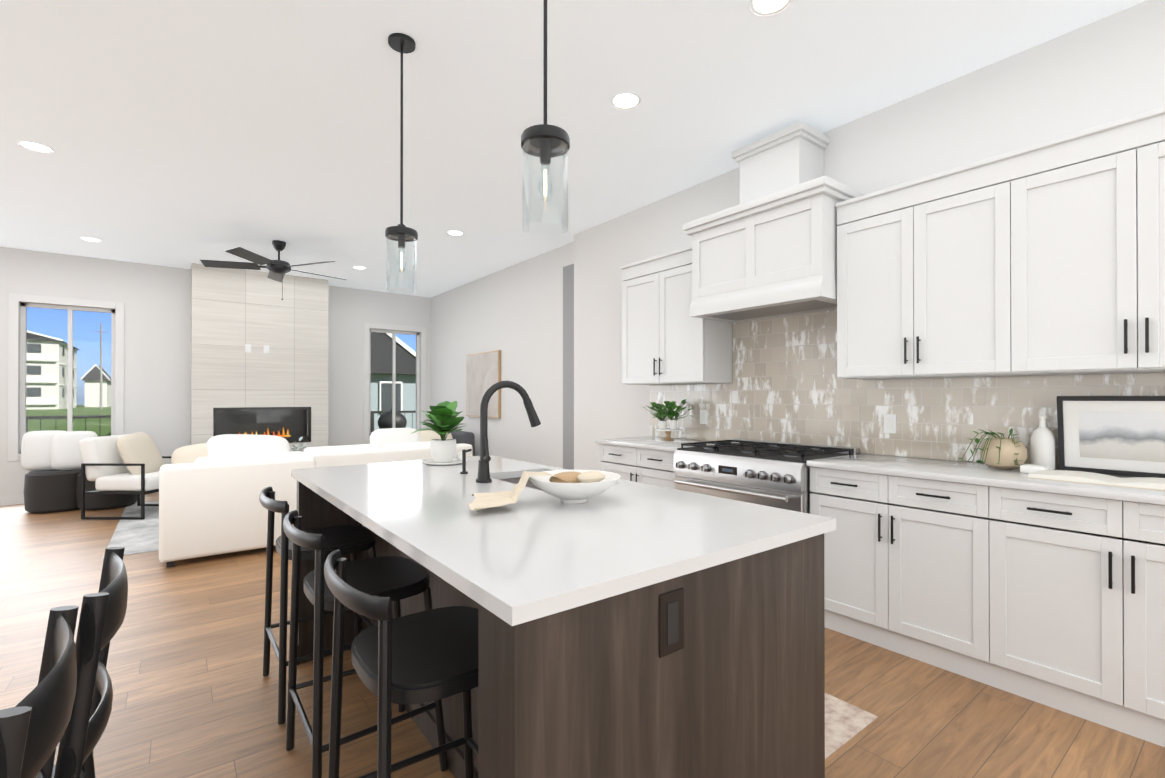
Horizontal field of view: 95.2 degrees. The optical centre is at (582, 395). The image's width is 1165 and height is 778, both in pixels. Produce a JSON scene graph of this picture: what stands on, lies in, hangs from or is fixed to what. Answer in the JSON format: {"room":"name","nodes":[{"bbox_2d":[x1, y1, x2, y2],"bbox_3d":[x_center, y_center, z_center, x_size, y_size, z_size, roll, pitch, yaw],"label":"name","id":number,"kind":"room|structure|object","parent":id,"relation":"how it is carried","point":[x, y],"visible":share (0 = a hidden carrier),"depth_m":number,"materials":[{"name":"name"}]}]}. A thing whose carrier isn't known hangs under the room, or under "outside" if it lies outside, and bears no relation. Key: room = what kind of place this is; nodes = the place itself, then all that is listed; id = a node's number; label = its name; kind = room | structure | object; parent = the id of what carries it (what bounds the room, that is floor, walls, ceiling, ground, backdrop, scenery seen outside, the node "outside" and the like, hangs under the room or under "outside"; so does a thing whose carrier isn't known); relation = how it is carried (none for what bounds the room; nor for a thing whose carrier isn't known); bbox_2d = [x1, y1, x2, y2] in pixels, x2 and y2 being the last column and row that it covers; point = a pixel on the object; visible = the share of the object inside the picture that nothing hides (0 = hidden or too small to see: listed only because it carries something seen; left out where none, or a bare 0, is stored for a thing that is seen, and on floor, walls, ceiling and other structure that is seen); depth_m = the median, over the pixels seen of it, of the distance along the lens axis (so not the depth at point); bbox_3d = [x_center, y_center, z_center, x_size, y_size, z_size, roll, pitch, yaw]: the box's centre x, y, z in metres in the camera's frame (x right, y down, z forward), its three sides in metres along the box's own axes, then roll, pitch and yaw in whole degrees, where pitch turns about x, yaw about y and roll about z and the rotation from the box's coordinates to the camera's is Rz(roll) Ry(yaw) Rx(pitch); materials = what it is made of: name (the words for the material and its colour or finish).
{"room":"open-plan kitchen","nodes":[
{"label":"open-plan kitchen","id":0,"kind":"room"},
{"bbox_2d":[0,247,430,496],"bbox_3d":[-6.046,-0.226,6.980,8.320,3.050,0.160,0,0,-37],"label":"wall","id":1,"kind":"structure","parent":0,"point":[155,300],"depth_m":7.16,"materials":[{"name":"white paint"}]},
{"bbox_2d":[8,293,123,461],"bbox_3d":[-6.424,-0.212,6.668,1.040,1.990,0.147,0,0,-37],"label":"window","id":2,"kind":"structure","parent":1,"relation":"in","point":[117,371],"depth_m":6.59,"materials":[{"name":"glass"}]},
{"bbox_2d":[0,492,157,505],"bbox_3d":[-7.344,1.244,5.872,4.859,0.100,0.014,0,0,-37],"label":"baseboard","id":3,"kind":"structure","parent":1,"relation":"attached to","point":[12,500],"depth_m":6.30,"materials":[{"name":"white paint"}]},
{"bbox_2d":[364,323,425,440],"bbox_3d":[-3.216,-0.223,9.119,1.045,1.950,0.147,0,0,-37],"label":"window","id":4,"kind":"structure","parent":1,"relation":"in","point":[367,376],"depth_m":9.14,"materials":[{"name":"glass"}]},
{"bbox_2d":[190,263,328,451],"bbox_3d":[-4.625,-0.224,7.694,1.665,3.050,0.429,0,0,-37],"label":"fireplace surround","id":5,"kind":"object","parent":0,"point":[234,312],"depth_m":7.51,"materials":[{"name":"tile"}]},
{"bbox_2d":[245,344,250,352],"bbox_3d":[-4.649,-0.655,7.403,0.070,0.114,0.005,0,0,-37],"label":"outlet","id":6,"kind":"object","parent":5,"relation":"attached to","point":[248,348],"depth_m":7.40,"materials":[{"name":"white plastic"}]},
{"bbox_2d":[213,407,310,442],"bbox_3d":[-4.577,0.426,7.633,1.188,0.518,0.302,0,0,-37],"label":"fireplace insert","id":7,"kind":"object","parent":5,"relation":"attached to","point":[292,439],"visible":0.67,"depth_m":7.66,"materials":[{"name":"black metal"}]},
{"bbox_2d":[264,345,268,352],"bbox_3d":[-4.474,-0.654,7.537,0.070,0.114,0.005,0,0,-37],"label":"outlet","id":8,"kind":"object","parent":5,"relation":"attached to","point":[266,347],"depth_m":7.53,"materials":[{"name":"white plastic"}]},
{"bbox_2d":[431,241,573,467],"bbox_3d":[-1.300,-0.223,7.794,0.210,3.050,4.630,0,0,-37],"label":"wall","id":9,"kind":"structure","parent":0,"point":[513,314],"depth_m":7.11,"materials":[{"name":"white paint"}]},
{"bbox_2d":[466,350,500,417],"bbox_3d":[-1.459,-0.156,7.792,0.041,0.945,1.030,0,0,-37],"label":"canvas art","id":10,"kind":"object","parent":9,"relation":"attached to","point":[483,372],"visible":0.86,"depth_m":7.76,"materials":[{"name":"beige fabric"}]},
{"bbox_2d":[563,264,573,469],"bbox_3d":[-0.107,-0.100,6.047,0.013,2.790,0.383,0,0,-37],"label":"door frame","id":11,"kind":"structure","parent":9,"relation":"attached to","point":[568,367],"depth_m":6.11,"materials":[{"name":"grey paint"}]},
{"bbox_2d":[0,0,1145,296],"bbox_3d":[-2.426,-1.820,2.258,8.730,0.100,12.150,0,0,-37],"label":"ceiling","id":12,"kind":"structure","parent":0,"point":[186,134],"depth_m":3.25,"materials":[{"name":"white paint"}]},
{"bbox_2d":[18,141,53,153],"bbox_3d":[-3.867,-1.760,3.768,0.178,0.007,0.196,0,0,-37],"label":"recessed light","id":13,"kind":"object","parent":12,"relation":"in","point":[33,146],"depth_m":3.78,"materials":[{"name":"white paint"}]},
{"bbox_2d":[80,237,100,241],"bbox_3d":[-5.513,-1.752,5.966,0.168,0.007,0.205,0,0,-37],"label":"recessed light","id":14,"kind":"object","parent":12,"relation":"in","point":[90,239],"depth_m":5.98,"materials":[{"name":"white paint"}]},
{"bbox_2d":[200,240,345,299],"bbox_3d":[-3.482,-1.420,6.118,1.488,0.668,1.448,0,0,-37],"label":"ceiling fan","id":15,"kind":"object","parent":12,"relation":"hanging from","point":[278,269],"visible":1,"depth_m":5.97,"materials":[{"name":"black metal"}]},
{"bbox_2d":[385,33,417,292],"bbox_3d":[-0.903,-1.146,2.658,0.156,1.244,0.156,0,0,-37],"label":"pendant light","id":16,"kind":"object","parent":12,"relation":"hanging from","point":[401,233],"visible":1,"depth_m":2.65,"materials":[{"name":"clear glass"}]},
{"bbox_2d":[447,230,463,235],"bbox_3d":[-1.373,-1.752,5.738,0.180,0.007,0.196,0,0,-37],"label":"recessed light","id":17,"kind":"object","parent":12,"relation":"in","point":[452,232],"depth_m":5.76,"materials":[{"name":"white paint"}]},
{"bbox_2d":[521,0,569,234],"bbox_3d":[-0.118,-1.149,1.697,0.156,1.244,0.156,0,0,-37],"label":"pendant light","id":18,"kind":"object","parent":12,"relation":"hanging from","point":[545,142],"visible":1,"depth_m":1.70,"materials":[{"name":"clear glass"}]},
{"bbox_2d":[611,92,640,109],"bbox_3d":[0.259,-1.763,3.184,0.184,0.007,0.185,0,0,-37],"label":"recessed light","id":19,"kind":"object","parent":12,"relation":"in","point":[626,101],"depth_m":3.19,"materials":[{"name":"white paint"}]},
{"bbox_2d":[750,0,791,15],"bbox_3d":[0.840,-1.766,2.398,0.165,0.007,0.149,0,0,-37],"label":"recessed light","id":20,"kind":"object","parent":12,"relation":"in","point":[761,7],"depth_m":2.42,"materials":[{"name":"white paint"}]},
{"bbox_2d":[0,492,1164,777],"bbox_3d":[-2.426,1.330,2.245,8.730,0.100,12.150,0,0,-37],"label":"floor","id":21,"kind":"structure","parent":0,"point":[194,690],"depth_m":2.27,"materials":[{"name":"brown wood"}]},
{"bbox_2d":[0,605,78,777],"bbox_3d":[-0.923,0.811,0.608,0.497,0.919,0.415,0,0,-37],"label":"dining chair","id":22,"kind":"object","parent":21,"relation":"on","point":[34,722],"visible":1,"depth_m":0.68,"materials":[{"name":"black paint"}]},
{"bbox_2d":[24,469,80,512],"bbox_3d":[-5.962,1.067,6.058,0.550,0.445,0.550,0,0,-37],"label":"ottoman","id":23,"kind":"object","parent":21,"relation":"on","point":[49,491],"visible":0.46,"depth_m":5.84,"materials":[{"name":"grey fabric"}]},
{"bbox_2d":[21,430,97,470],"bbox_3d":[-5.950,0.621,6.066,0.652,0.447,0.310,0,0,-37],"label":"pillows","id":24,"kind":"object","parent":23,"relation":"on","point":[51,450],"visible":0.92,"depth_m":5.98,"materials":[{"name":"white fabric"}]},
{"bbox_2d":[51,547,127,777],"bbox_3d":[-1.150,0.812,0.963,0.497,0.919,0.415,0,0,-37],"label":"dining chair","id":25,"kind":"object","parent":21,"relation":"on","point":[102,614],"visible":0.98,"depth_m":0.95,"materials":[{"name":"black paint"}]},
{"bbox_2d":[76,473,136,509],"bbox_3d":[-5.547,1.080,6.223,0.560,0.420,0.560,0,0,-37],"label":"ottoman","id":26,"kind":"object","parent":21,"relation":"on","point":[100,501],"visible":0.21,"depth_m":5.99,"materials":[{"name":"grey fabric"}]},
{"bbox_2d":[102,501,158,558],"bbox_3d":[-3.344,1.293,6.238,3.180,0.004,2.690,0,0,-37],"label":"living room rug","id":27,"kind":"object","parent":21,"relation":"on","point":[135,536],"visible":0.21,"depth_m":5.00,"materials":[{"name":"grey carpet"}]},
{"bbox_2d":[78,432,171,519],"bbox_3d":[-4.911,0.851,5.881,0.766,0.877,0.700,0,0,2],"label":"armchair","id":28,"kind":"object","parent":27,"relation":"on","point":[133,463],"visible":0.9,"depth_m":5.63,"materials":[{"name":"white fabric"}]},
{"bbox_2d":[159,428,472,567],"bbox_3d":[-2.440,0.807,5.246,2.690,0.958,1.332,0,0,-37],"label":"sectional sofa","id":29,"kind":"object","parent":27,"relation":"on","point":[211,489],"visible":0.65,"depth_m":4.25,"materials":[{"name":"white fabric"}]},
{"bbox_3d":[-3.309,1.093,6.259,0.960,0.394,0.960,0,0,-37],"label":"coffee table","id":30,"kind":"object","parent":27,"relation":"on","visible":0},
{"bbox_2d":[290,436,319,451],"bbox_3d":[-3.302,0.686,6.166,0.530,0.417,0.443,0,0,-37],"label":"plant","id":31,"kind":"object","parent":30,"relation":"on","point":[299,445],"visible":0.35,"depth_m":6.14,"materials":[{"name":"white plant"}]},
{"bbox_2d":[259,487,377,724],"bbox_3d":[-1.163,0.846,2.363,0.461,0.860,0.477,0,0,-37],"label":"bar stool","id":32,"kind":"object","parent":21,"relation":"on","point":[352,540],"visible":0.77,"depth_m":2.28,"materials":[{"name":"black paint"}]},
{"bbox_2d":[283,510,447,777],"bbox_3d":[-0.774,0.844,1.855,0.461,0.860,0.477,0,0,-37],"label":"bar stool","id":33,"kind":"object","parent":21,"relation":"on","point":[396,579],"visible":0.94,"depth_m":1.80,"materials":[{"name":"black leather"}]},
{"bbox_2d":[324,549,477,777],"bbox_3d":[-0.392,0.842,1.354,0.461,0.860,0.477,0,0,-37],"label":"bar stool","id":34,"kind":"object","parent":21,"relation":"on","point":[430,655],"visible":0.75,"depth_m":1.29,"materials":[{"name":"black leather"}]},
{"bbox_2d":[451,431,474,455],"bbox_3d":[-2.023,0.895,7.640,0.720,0.801,0.730,0,0,-37],"label":"lounge chair","id":35,"kind":"object","parent":21,"relation":"on","point":[465,437],"visible":0.08,"depth_m":7.54,"materials":[{"name":"grey fabric"}]},
{"bbox_2d":[291,475,824,777],"bbox_3d":[-0.343,0.836,2.071,1.061,0.887,2.126,0,0,-37],"label":"kitchen island","id":36,"kind":"object","parent":21,"relation":"on","point":[629,629],"depth_m":1.20,"materials":[{"name":"brown wood"}]},
{"bbox_2d":[291,460,750,626],"bbox_3d":[-0.512,0.375,1.944,0.650,0.032,2.150,0,0,-37],"label":"island countertop","id":37,"kind":"structure","parent":36,"relation":"on","point":[535,557],"depth_m":1.33,"materials":[{"name":"white stone"}]},
{"bbox_2d":[411,401,466,464],"bbox_3d":[-0.760,0.194,2.842,0.299,0.335,0.339,0,0,-37],"label":"potted plant","id":38,"kind":"object","parent":37,"relation":"on","point":[443,418],"visible":0.98,"depth_m":2.81,"materials":[{"name":"green plant"}]},
{"bbox_2d":[460,381,540,482],"bbox_3d":[-0.386,0.148,2.387,0.312,0.423,0.344,0,0,-37],"label":"faucet","id":39,"kind":"object","parent":37,"relation":"on","point":[483,468],"visible":1,"depth_m":2.21,"materials":[{"name":"black metal"}]},
{"bbox_2d":[468,470,620,510],"bbox_3d":[-0.137,0.306,1.766,0.536,0.102,0.388,0,0,-37],"label":"decorative bowl","id":40,"kind":"object","parent":37,"relation":"on","point":[574,486],"visible":1,"depth_m":1.73,"materials":[{"name":"white ceramic"}]},
{"bbox_2d":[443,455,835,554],"bbox_3d":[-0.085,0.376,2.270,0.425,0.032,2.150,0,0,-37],"label":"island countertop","id":41,"kind":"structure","parent":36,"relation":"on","point":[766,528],"depth_m":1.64,"materials":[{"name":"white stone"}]},
{"bbox_2d":[491,471,542,490],"bbox_3d":[-0.156,0.498,2.309,0.390,0.235,0.610,0,0,-37],"label":"sink","id":42,"kind":"object","parent":41,"relation":"in","point":[510,478],"depth_m":2.49,"materials":[{"name":"silver metal"}]},
{"bbox_2d":[600,444,676,488],"bbox_3d":[0.660,0.845,4.300,0.618,0.887,0.895,0,0,-37],"label":"base cabinet","id":43,"kind":"object","parent":21,"relation":"on","point":[641,465],"depth_m":4.08,"materials":[{"name":"white wood"}]},
{"bbox_2d":[595,436,714,451],"bbox_3d":[0.641,0.384,4.303,0.648,0.032,0.921,0,0,-37],"label":"countertop","id":44,"kind":"structure","parent":43,"relation":"on","point":[656,444],"depth_m":4.19,"materials":[{"name":"white stone"}]},
{"bbox_2d":[644,399,694,439],"bbox_3d":[0.720,0.198,4.370,0.339,0.340,0.460,0,0,-37],"label":"potted plant","id":45,"kind":"object","parent":44,"relation":"on","point":[668,408],"visible":1,"depth_m":4.36,"materials":[{"name":"green plant"}]},
{"bbox_2d":[674,439,859,513],"bbox_3d":[1.171,0.807,3.519,0.736,0.955,0.954,0,0,-37],"label":"range","id":46,"kind":"object","parent":21,"relation":"on","point":[770,473],"visible":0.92,"depth_m":3.30,"materials":[{"name":"silver metal"}]},
{"bbox_2d":[825,693,877,758],"bbox_3d":[0.382,1.279,2.651,0.605,0.004,1.815,0,0,-37],"label":"runner rug","id":47,"kind":"object","parent":21,"relation":"on","point":[845,722],"visible":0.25,"depth_m":2.08,"materials":[{"name":"beige carpet"}]},
{"bbox_2d":[810,468,966,676],"bbox_3d":[1.789,0.839,2.823,0.618,0.887,0.889,0,0,-37],"label":"base cabinet","id":48,"kind":"object","parent":21,"relation":"on","point":[895,557],"depth_m":2.63,"materials":[{"name":"white wood"}]},
{"bbox_2d":[967,484,1164,746],"bbox_3d":[2.275,0.836,2.187,0.618,0.887,0.950,0,0,-37],"label":"base cabinet","id":49,"kind":"object","parent":21,"relation":"on","point":[1049,593],"depth_m":2.12,"materials":[{"name":"white wood"}]},
{"bbox_2d":[807,453,1164,507],"bbox_3d":[2.266,0.376,2.176,0.648,0.032,2.501,0,0,-37],"label":"countertop","id":50,"kind":"structure","parent":49,"relation":"on","point":[949,471],"depth_m":2.46,"materials":[{"name":"white stone"}]},
{"bbox_2d":[959,428,1026,468],"bbox_3d":[2.034,0.259,2.648,0.251,0.204,0.285,0,0,-37],"label":"vase","id":51,"kind":"object","parent":50,"relation":"on","point":[998,452],"visible":1,"depth_m":2.59,"materials":[{"name":"beige ceramic"}]},
{"bbox_2d":[1020,464,1049,472],"bbox_3d":[2.106,0.343,2.478,0.090,0.035,0.090,0,0,-37],"label":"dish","id":52,"kind":"object","parent":50,"relation":"on","point":[1027,468],"visible":0.75,"depth_m":2.46,"materials":[{"name":"white ceramic"}]},
{"bbox_2d":[1030,416,1054,469],"bbox_3d":[2.247,0.230,2.599,0.092,0.262,0.092,0,0,-37],"label":"bottle","id":53,"kind":"object","parent":50,"relation":"on","point":[1042,445],"visible":0.81,"depth_m":2.57,"materials":[{"name":"white ceramic"}]},
{"bbox_2d":[1026,470,1164,490],"bbox_3d":[2.192,0.347,2.185,0.238,0.025,0.528,0,0,-37],"label":"open book","id":54,"kind":"object","parent":50,"relation":"on","point":[1151,483],"visible":1,"depth_m":2.19,"materials":[{"name":"white paper"}]},
{"bbox_2d":[1057,396,1164,477],"bbox_3d":[2.436,0.179,2.334,0.065,0.355,0.530,0,0,-37],"label":"picture frame","id":55,"kind":"object","parent":50,"relation":"on","point":[1119,435],"visible":0.98,"depth_m":2.39,"materials":[{"name":"black painted wood"},{"name":"glass"},{"name":"paper"}]},
{"bbox_2d":[574,0,1164,470],"bbox_3d":[2.258,-0.242,3.018,0.355,3.050,7.280,0,0,-37],"label":"wall","id":56,"kind":"structure","parent":0,"point":[1100,72],"depth_m":3.12,"materials":[{"name":"white paint"}]},
{"bbox_2d":[621,246,731,384],"bbox_3d":[0.756,-0.611,4.403,0.348,1.030,0.898,0,0,-37],"label":"upper cabinet","id":57,"kind":"object","parent":56,"relation":"attached to","point":[662,344],"depth_m":4.23,"materials":[{"name":"white wood"}]},
{"bbox_2d":[683,121,864,322],"bbox_3d":[1.260,-1.141,3.593,0.533,1.146,1.068,0,0,-37],"label":"range hood","id":58,"kind":"object","parent":56,"relation":"attached to","point":[766,247],"visible":0.92,"depth_m":3.43,"materials":[{"name":"white painted wood"}]},
{"bbox_2d":[650,309,1164,468],"bbox_3d":[1.949,-0.102,3.121,0.008,0.930,4.380,0,0,-37],"label":"tile backsplash","id":59,"kind":"structure","parent":56,"relation":"attached to","point":[788,385],"depth_m":3.45,"materials":[{"name":"beige tile"}]},
{"bbox_2d":[700,410,706,423],"bbox_3d":[0.990,0.175,4.363,0.006,0.116,0.072,0,0,-37],"label":"outlet","id":60,"kind":"object","parent":59,"relation":"attached to","point":[703,413],"depth_m":4.36,"materials":[{"name":"white plastic"}]},
{"bbox_2d":[884,414,895,433],"bbox_3d":[1.861,0.171,3.223,0.006,0.116,0.072,0,0,-37],"label":"outlet","id":61,"kind":"object","parent":59,"relation":"attached to","point":[889,423],"depth_m":3.22,"materials":[{"name":"white plastic"}]},
{"bbox_2d":[836,158,992,379],"bbox_3d":[1.906,-0.617,2.898,0.348,1.030,0.883,0,0,-37],"label":"upper cabinet","id":62,"kind":"object","parent":56,"relation":"attached to","point":[913,256],"depth_m":2.80,"materials":[{"name":"white wood"}]},
{"bbox_2d":[989,107,1164,375],"bbox_3d":[2.389,-0.620,2.267,0.348,1.030,0.943,0,0,-37],"label":"upper cabinet","id":63,"kind":"object","parent":56,"relation":"attached to","point":[1046,258],"depth_m":2.30,"materials":[{"name":"white wood"}]},
{"label":"outside","id":64,"kind":"structure","parent":0,"visible":0},
{"bbox_2d":[26,405,110,436],"bbox_3d":[-51.496,1.822,67.173,120.000,0.130,150.680,0,0,-37],"label":"ground","id":65,"kind":"structure","parent":64,"point":[92,424],"depth_m":35.04,"materials":[{"name":"green plant"}]},
{"bbox_2d":[26,330,78,409],"bbox_3d":[-82.495,-4.161,72.846,18.400,12.040,16.860,0,0,-37],"label":"apartment building","id":66,"kind":"structure","parent":65,"relation":"on","point":[50,360],"depth_m":71.12,"materials":[{"name":"grey"}]},
{"bbox_2d":[81,364,110,406],"bbox_3d":[-82.143,-1.591,90.410,3.500,7.040,9.360,0,0,-37],"label":"house","id":67,"kind":"structure","parent":65,"relation":"on","point":[94,375],"depth_m":87.02,"materials":[{"name":"grey"}]},
{"bbox_2d":[94,323,107,408],"bbox_3d":[-65.953,-4.040,72.938,1.400,11.800,0.320,0,0,-37],"label":"utility pole","id":68,"kind":"object","parent":65,"relation":"on","point":[101,404],"depth_m":72.86,"materials":[{"name":"wood"}]},
{"bbox_2d":[26,411,415,436],"bbox_3d":[-7.530,0.974,9.642,36.060,1.270,0.060,0,0,-37],"label":"fence","id":69,"kind":"object","parent":65,"relation":"on","point":[109,416],"depth_m":8.99,"materials":[{"name":"black metal"}]},
{"bbox_2d":[378,409,406,428],"bbox_3d":[-3.998,0.906,11.199,0.584,1.262,0.597,0,0,-37],"label":"outdoor grill","id":70,"kind":"object","parent":65,"relation":"on","point":[400,419],"depth_m":11.00,"materials":[{"name":"black metal"}]},
{"bbox_2d":[371,332,415,429],"bbox_3d":[-14.924,-1.840,27.563,11.200,7.040,10.860,0,0,-37],"label":"house","id":71,"kind":"structure","parent":65,"relation":"on","point":[403,367],"depth_m":25.44,"materials":[{"name":"grey"}]}
]}

